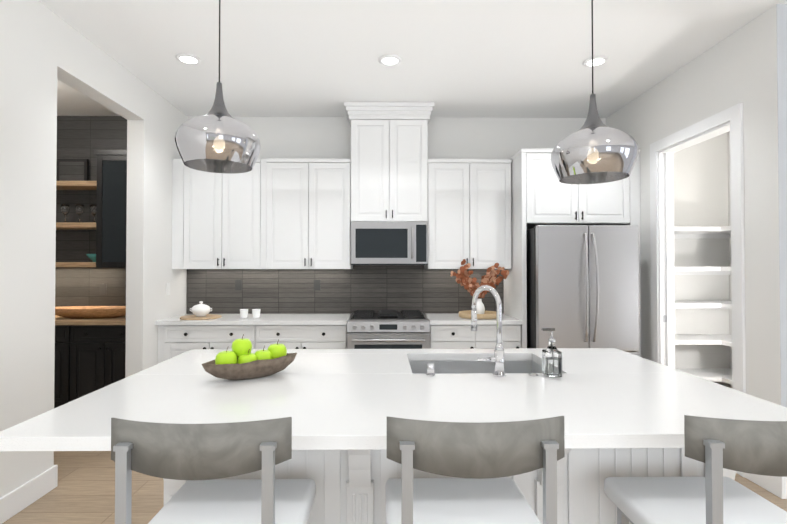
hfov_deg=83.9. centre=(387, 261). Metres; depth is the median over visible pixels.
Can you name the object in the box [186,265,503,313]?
tile backsplash
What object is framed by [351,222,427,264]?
over-the-range microwave
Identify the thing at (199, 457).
stool
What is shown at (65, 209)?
glass
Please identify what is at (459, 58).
ceiling
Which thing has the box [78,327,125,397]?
base cabinet
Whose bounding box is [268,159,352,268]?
upper cabinet
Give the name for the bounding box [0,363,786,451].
island countertop
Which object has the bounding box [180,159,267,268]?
upper cabinet
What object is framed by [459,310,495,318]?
woven tray
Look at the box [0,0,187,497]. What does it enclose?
wall
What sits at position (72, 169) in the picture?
tray
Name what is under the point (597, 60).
recessed light
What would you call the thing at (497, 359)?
faucet
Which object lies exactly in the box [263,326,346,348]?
base cabinet
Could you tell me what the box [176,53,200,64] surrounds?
recessed light
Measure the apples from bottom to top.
0.166 m
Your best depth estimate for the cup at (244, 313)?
4.28 m
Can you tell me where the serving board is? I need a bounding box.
[180,314,221,319]
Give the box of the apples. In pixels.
[215,334,286,363]
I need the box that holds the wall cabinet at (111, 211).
[95,150,126,267]
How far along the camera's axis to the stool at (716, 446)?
1.25 m
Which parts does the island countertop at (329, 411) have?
air switch button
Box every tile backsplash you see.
[55,116,126,306]
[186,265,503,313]
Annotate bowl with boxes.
[55,306,125,318]
[86,254,95,261]
[201,353,296,379]
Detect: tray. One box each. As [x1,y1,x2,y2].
[57,159,88,180]
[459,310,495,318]
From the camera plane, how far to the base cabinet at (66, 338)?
4.08 m
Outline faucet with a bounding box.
[471,285,505,376]
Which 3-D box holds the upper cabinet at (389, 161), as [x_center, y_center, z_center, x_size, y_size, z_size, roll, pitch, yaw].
[0.018,-0.990,4.541,0.894,1.173,0.442,0,-1,-1]
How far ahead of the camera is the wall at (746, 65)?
3.46 m
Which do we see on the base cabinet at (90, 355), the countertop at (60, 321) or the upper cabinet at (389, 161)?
the countertop at (60, 321)
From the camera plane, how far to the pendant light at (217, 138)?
1.94 m
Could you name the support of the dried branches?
in the vase
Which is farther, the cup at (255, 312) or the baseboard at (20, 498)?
the cup at (255, 312)
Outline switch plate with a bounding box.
[166,283,169,294]
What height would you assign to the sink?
0.264 m
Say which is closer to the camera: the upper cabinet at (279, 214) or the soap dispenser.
the soap dispenser
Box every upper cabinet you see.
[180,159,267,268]
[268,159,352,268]
[344,102,434,221]
[424,159,511,268]
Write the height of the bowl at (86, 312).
0.100 m
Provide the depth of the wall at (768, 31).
2.77 m
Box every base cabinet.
[54,327,77,407]
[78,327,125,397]
[158,326,262,363]
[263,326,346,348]
[424,313,521,348]
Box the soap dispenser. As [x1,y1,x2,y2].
[541,328,561,376]
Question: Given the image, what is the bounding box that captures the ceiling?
[39,0,786,117]
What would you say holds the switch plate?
attached to the wall at (43, 48)
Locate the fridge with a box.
[526,225,639,356]
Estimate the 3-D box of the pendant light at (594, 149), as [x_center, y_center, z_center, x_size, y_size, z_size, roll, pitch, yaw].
[0.968,-1.002,2.068,0.376,1.218,0.376,0,-1,-1]
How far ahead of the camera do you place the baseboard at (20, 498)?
2.58 m
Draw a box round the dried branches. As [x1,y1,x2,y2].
[450,259,508,297]
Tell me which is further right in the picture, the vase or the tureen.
the vase
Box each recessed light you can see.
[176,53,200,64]
[378,54,401,65]
[583,56,608,66]
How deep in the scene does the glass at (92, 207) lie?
4.55 m
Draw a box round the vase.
[477,299,484,313]
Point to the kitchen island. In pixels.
(350, 486)
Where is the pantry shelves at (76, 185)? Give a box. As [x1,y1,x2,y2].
[55,181,96,266]
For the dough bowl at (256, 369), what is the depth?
1.92 m
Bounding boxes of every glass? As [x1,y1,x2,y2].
[61,204,69,221]
[75,204,83,221]
[90,204,95,221]
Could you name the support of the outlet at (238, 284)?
attached to the tile backsplash at (398, 288)
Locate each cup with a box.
[240,309,247,317]
[252,309,260,317]
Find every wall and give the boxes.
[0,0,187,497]
[188,116,729,387]
[606,22,753,395]
[750,4,786,406]
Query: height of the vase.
0.170 m
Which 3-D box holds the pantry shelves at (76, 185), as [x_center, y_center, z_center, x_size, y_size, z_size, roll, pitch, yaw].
[-3.642,-0.386,4.579,1.418,0.880,0.260,0,-1,-1]
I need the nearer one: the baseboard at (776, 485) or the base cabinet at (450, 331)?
the baseboard at (776, 485)
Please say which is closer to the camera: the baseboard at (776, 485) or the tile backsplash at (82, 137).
the baseboard at (776, 485)
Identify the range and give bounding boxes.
[347,310,429,348]
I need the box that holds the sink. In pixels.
[408,356,541,371]
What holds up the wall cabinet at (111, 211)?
attached to the tile backsplash at (82, 137)
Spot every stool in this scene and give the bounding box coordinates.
[111,417,315,523]
[385,416,564,523]
[604,415,786,523]
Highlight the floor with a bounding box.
[2,451,786,523]
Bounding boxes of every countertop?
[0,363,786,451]
[55,315,125,326]
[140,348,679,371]
[155,314,350,325]
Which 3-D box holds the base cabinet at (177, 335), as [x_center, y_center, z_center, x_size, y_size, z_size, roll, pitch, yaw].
[-1.667,1.029,4.405,0.984,0.876,0.620,0,-1,-1]
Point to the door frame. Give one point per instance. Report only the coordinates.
(663, 150)
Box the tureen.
[190,301,211,316]
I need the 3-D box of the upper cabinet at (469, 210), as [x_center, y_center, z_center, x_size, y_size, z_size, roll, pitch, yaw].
[0.830,-0.481,4.581,0.850,1.110,0.368,0,-1,-1]
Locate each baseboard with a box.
[0,465,57,523]
[745,473,786,498]
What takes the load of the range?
on the floor
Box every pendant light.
[175,0,260,173]
[551,0,638,183]
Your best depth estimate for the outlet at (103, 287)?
4.70 m
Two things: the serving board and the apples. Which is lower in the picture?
the apples
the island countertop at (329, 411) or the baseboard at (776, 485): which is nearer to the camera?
the island countertop at (329, 411)
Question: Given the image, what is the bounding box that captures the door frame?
[650,103,745,476]
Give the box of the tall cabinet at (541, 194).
[504,149,640,356]
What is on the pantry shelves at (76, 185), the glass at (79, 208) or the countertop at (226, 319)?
the glass at (79, 208)
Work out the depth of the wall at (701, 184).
4.79 m
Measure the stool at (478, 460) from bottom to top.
1.035 m
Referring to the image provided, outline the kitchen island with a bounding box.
[163,448,735,523]
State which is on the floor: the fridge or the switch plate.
the fridge
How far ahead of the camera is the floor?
2.71 m
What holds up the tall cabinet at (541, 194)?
on the floor
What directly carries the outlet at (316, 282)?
attached to the tile backsplash at (398, 288)
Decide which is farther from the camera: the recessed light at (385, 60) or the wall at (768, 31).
the recessed light at (385, 60)
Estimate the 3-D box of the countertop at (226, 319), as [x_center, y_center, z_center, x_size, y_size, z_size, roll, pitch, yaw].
[-1.271,0.572,4.404,1.776,0.038,0.645,0,-1,-1]
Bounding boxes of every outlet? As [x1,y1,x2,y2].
[99,284,106,294]
[235,280,241,289]
[314,280,319,289]
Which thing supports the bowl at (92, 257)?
on the pantry shelves at (76, 185)

